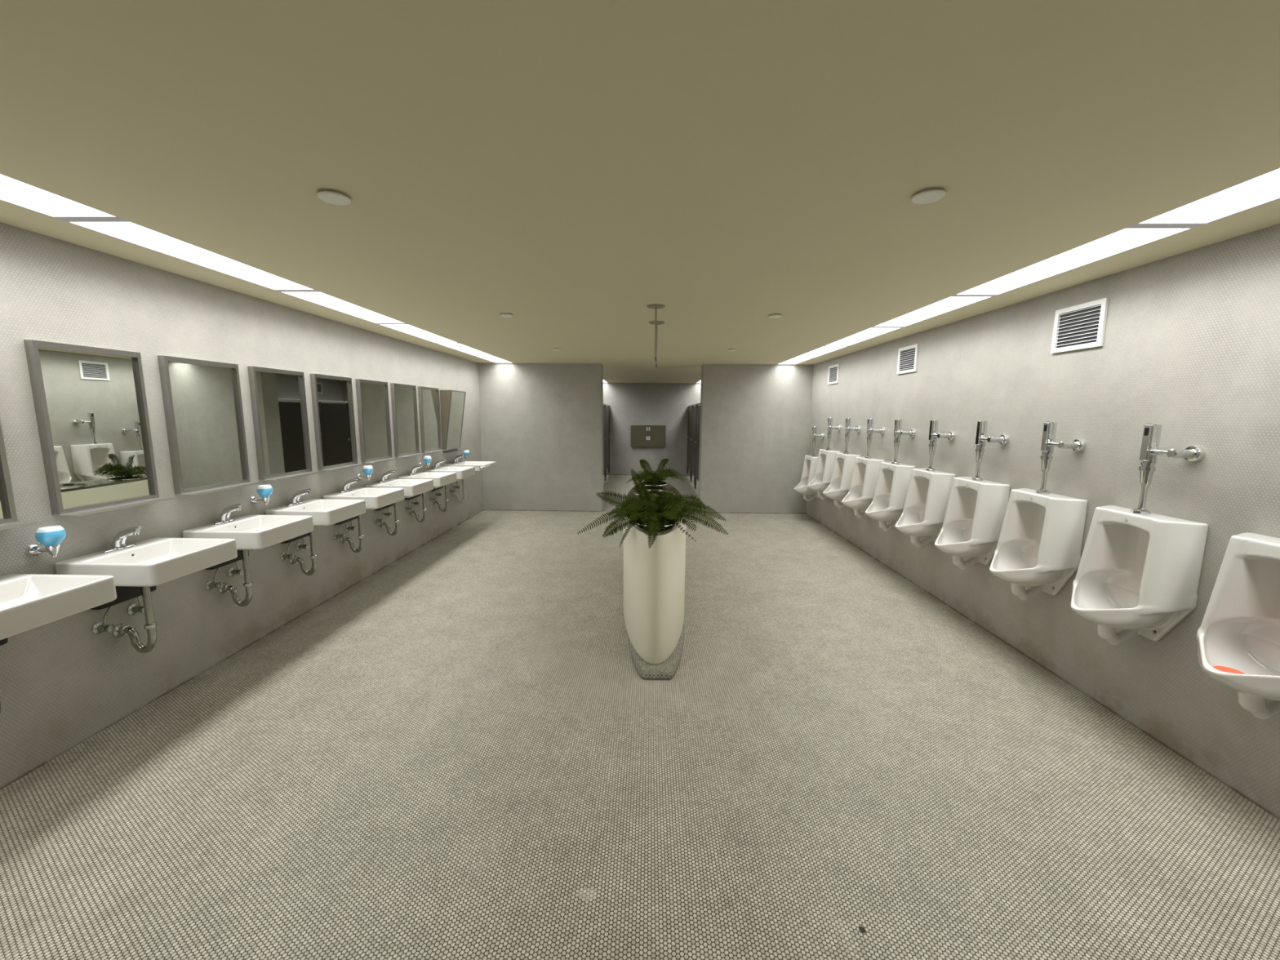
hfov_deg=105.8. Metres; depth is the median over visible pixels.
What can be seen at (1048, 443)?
valve
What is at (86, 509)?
shelf
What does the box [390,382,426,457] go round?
mirror
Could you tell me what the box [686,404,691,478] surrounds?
stall
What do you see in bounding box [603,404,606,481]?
stall
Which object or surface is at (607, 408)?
stall
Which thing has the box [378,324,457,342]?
ceiling light
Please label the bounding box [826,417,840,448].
valve
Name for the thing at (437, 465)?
faucet
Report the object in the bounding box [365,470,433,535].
sink
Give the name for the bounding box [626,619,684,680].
trim
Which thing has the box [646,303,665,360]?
pipe
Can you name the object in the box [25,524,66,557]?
soap dispenser
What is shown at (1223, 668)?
pad
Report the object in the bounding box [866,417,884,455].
valve
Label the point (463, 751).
floor
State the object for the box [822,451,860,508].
urinal
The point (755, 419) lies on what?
wall
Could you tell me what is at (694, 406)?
stall
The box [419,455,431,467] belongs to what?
soap dispenser
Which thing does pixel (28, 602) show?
basin
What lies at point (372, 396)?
mirror
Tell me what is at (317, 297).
ceiling light
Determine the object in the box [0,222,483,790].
wall
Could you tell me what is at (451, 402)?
mirror
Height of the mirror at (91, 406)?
0.806 m
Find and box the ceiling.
[0,0,1279,382]
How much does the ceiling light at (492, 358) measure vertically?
0.080 m
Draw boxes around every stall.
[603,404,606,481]
[605,404,609,476]
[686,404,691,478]
[689,404,696,484]
[693,403,700,489]
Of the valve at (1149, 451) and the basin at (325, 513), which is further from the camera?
the basin at (325, 513)
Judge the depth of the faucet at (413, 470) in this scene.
5.60 m
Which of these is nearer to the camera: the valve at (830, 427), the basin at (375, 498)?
the basin at (375, 498)
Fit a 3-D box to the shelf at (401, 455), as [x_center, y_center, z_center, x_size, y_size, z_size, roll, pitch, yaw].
[-2.631,-0.287,5.574,0.126,0.012,0.500,1,8,1]
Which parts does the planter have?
recess plate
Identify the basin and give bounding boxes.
[0,573,116,639]
[54,537,237,586]
[182,515,313,550]
[264,498,366,526]
[322,487,404,510]
[365,479,433,497]
[398,471,457,488]
[424,466,475,480]
[444,461,496,471]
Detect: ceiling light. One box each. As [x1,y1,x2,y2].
[0,173,124,219]
[61,219,315,290]
[277,290,406,324]
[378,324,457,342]
[435,342,493,355]
[475,355,512,363]
[778,357,813,364]
[795,346,847,357]
[824,327,902,346]
[872,295,995,327]
[953,226,1197,295]
[1131,167,1279,226]
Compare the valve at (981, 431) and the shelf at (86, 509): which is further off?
the valve at (981, 431)
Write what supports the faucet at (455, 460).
on the sink at (479, 465)
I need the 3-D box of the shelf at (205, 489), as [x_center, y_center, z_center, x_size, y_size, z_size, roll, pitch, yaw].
[-2.685,0.050,3.109,0.126,0.012,0.500,1,8,1]
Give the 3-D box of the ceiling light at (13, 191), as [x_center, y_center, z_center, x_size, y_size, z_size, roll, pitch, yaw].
[-2.334,-1.062,1.450,0.281,0.080,1.200,1,8,1]
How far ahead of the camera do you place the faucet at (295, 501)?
3.73 m
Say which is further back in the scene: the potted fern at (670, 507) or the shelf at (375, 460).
the shelf at (375, 460)
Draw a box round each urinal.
[794,453,818,502]
[807,448,840,499]
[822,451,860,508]
[841,455,884,519]
[864,460,915,531]
[894,466,955,548]
[934,475,1009,569]
[989,488,1087,600]
[1070,505,1208,645]
[1196,532,1279,719]
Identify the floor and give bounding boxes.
[0,475,1279,959]
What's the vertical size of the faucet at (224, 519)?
0.124 m
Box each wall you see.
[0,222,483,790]
[478,363,603,511]
[603,382,701,475]
[697,364,813,514]
[805,223,1279,820]
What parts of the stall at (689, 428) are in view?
door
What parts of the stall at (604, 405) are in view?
door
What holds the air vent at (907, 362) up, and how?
in the wall at (1190, 348)
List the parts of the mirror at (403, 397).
glass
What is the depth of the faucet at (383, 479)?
4.98 m
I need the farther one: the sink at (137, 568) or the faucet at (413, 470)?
the faucet at (413, 470)
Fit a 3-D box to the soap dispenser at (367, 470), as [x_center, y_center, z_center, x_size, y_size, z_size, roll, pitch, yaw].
[-2.648,-0.069,4.667,0.141,0.142,0.092,1,8,1]
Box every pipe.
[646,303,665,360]
[648,320,664,367]
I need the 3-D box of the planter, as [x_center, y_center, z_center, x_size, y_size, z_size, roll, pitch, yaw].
[0.123,0.587,4.237,0.524,0.874,2.430,1,8,1]
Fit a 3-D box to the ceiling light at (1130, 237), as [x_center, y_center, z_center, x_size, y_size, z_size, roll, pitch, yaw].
[2.229,-1.194,2.637,0.285,0.080,1.215,1,8,1]
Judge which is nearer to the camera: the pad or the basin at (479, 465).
the pad
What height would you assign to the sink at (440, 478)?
0.695 m
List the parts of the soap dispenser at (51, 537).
arm, globe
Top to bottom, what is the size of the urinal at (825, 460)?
0.747 m
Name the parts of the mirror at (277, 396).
glass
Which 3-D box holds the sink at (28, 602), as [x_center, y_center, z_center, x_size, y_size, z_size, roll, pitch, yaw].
[-2.540,0.667,1.917,0.478,0.695,0.486,1,8,1]
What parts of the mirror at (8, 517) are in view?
glass, frame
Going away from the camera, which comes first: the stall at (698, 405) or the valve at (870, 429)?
the valve at (870, 429)
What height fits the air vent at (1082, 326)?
0.268 m
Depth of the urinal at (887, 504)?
4.93 m
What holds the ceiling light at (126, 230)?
attached to the ceiling
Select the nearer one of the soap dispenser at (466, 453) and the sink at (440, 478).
the sink at (440, 478)
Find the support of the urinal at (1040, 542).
attached to the wall at (1190, 348)
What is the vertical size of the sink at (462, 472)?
0.695 m
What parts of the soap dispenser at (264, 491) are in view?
globe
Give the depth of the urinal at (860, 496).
5.56 m
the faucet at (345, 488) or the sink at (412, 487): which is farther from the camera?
the sink at (412, 487)
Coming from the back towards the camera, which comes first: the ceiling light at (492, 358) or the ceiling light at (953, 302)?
the ceiling light at (492, 358)
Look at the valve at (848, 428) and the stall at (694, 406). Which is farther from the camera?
the stall at (694, 406)
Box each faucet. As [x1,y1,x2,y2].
[102,525,142,553]
[213,503,243,524]
[287,488,311,506]
[339,478,359,493]
[378,470,395,483]
[408,463,423,475]
[433,458,446,468]
[452,454,464,463]
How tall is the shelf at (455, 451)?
0.004 m
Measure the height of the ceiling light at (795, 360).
0.080 m
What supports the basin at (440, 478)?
in the sink at (440, 478)
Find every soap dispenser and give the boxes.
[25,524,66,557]
[249,484,273,504]
[357,465,373,479]
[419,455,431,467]
[459,449,469,459]
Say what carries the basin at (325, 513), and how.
in the sink at (325, 513)
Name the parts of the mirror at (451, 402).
panel, glass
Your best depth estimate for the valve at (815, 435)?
7.41 m
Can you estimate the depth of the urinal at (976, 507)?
3.68 m
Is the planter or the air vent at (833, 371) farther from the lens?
the air vent at (833, 371)
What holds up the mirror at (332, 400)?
attached to the wall at (63, 684)
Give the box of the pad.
[1213,665,1244,674]
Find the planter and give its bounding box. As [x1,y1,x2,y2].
[623,480,686,664]
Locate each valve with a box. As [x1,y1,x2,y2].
[812,426,823,453]
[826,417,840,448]
[844,417,860,451]
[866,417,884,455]
[893,418,915,460]
[928,419,955,467]
[974,420,1008,476]
[1040,422,1085,488]
[1137,423,1204,508]
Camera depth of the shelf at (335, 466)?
4.26 m
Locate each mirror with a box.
[0,419,37,530]
[23,339,174,516]
[157,355,262,495]
[247,366,323,480]
[310,373,367,471]
[355,378,400,463]
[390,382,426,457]
[417,386,448,453]
[439,390,466,453]
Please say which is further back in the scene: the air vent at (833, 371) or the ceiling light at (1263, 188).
the air vent at (833, 371)
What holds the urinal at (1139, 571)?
attached to the wall at (1190, 348)
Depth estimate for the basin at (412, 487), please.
4.95 m
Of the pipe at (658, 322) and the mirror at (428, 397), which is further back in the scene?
the mirror at (428, 397)
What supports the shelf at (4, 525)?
attached to the mirror at (8, 517)
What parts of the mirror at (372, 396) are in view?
glass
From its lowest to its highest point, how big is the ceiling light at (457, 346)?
0.080 m
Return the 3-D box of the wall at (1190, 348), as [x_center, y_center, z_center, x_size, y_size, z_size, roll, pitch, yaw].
[2.769,-0.355,5.383,0.100,2.560,15.080,1,8,1]
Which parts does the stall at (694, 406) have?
door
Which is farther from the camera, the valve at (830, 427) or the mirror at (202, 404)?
the valve at (830, 427)
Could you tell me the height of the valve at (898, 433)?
0.431 m
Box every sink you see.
[0,573,116,713]
[54,525,237,653]
[182,503,313,606]
[264,488,366,575]
[322,478,404,552]
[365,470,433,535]
[398,463,457,522]
[424,458,475,511]
[444,454,496,503]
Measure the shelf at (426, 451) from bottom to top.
0.012 m
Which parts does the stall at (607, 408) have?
door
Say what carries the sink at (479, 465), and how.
attached to the wall at (63, 684)
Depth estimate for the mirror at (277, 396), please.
3.64 m
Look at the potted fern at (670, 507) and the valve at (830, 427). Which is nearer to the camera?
the potted fern at (670, 507)
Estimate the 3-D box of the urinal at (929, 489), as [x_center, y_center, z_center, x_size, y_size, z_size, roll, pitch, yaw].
[2.520,0.256,4.397,0.362,0.747,0.482,1,8,1]
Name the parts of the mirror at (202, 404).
glass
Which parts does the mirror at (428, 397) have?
glass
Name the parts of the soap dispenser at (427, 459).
globe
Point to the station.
(641, 435)
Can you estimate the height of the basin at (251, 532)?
0.140 m
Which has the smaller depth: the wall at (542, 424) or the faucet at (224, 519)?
the faucet at (224, 519)
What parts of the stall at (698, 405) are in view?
door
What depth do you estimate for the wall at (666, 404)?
12.78 m
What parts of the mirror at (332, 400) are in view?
glass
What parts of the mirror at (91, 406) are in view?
glass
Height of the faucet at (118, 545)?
0.124 m
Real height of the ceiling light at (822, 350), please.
0.080 m
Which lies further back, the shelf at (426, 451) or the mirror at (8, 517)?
the shelf at (426, 451)
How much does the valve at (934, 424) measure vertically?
0.431 m
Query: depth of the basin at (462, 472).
6.21 m
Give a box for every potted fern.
[577,468,728,547]
[626,457,684,484]
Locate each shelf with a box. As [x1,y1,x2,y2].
[0,520,37,530]
[52,497,174,516]
[174,481,262,495]
[258,471,323,480]
[317,463,367,471]
[361,457,400,463]
[398,453,426,457]
[421,448,448,453]
[442,449,466,453]
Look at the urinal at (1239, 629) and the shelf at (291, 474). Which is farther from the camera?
the shelf at (291, 474)
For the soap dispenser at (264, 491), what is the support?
attached to the wall at (63, 684)
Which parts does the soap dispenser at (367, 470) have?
globe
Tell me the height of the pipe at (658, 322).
0.390 m
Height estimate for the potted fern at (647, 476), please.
0.296 m
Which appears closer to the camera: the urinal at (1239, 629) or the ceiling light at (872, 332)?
the urinal at (1239, 629)
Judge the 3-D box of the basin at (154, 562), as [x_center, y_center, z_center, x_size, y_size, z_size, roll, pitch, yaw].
[-2.525,0.430,2.518,0.478,0.140,0.486,1,8,1]
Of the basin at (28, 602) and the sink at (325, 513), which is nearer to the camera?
the basin at (28, 602)
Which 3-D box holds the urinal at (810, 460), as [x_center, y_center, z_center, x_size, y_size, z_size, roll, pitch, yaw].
[2.587,-0.030,7.524,0.362,0.747,0.482,1,8,1]
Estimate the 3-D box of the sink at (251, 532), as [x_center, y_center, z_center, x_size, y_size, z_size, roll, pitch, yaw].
[-2.513,0.497,3.160,0.478,0.695,0.486,1,8,1]
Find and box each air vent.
[827,364,839,384]
[896,343,919,374]
[1050,297,1109,353]
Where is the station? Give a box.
[631,425,666,446]
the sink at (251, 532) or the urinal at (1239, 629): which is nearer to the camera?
the urinal at (1239, 629)
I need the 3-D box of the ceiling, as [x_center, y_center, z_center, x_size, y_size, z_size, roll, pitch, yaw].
[0.020,-1.583,5.275,5.416,0.136,14.880,1,8,1]

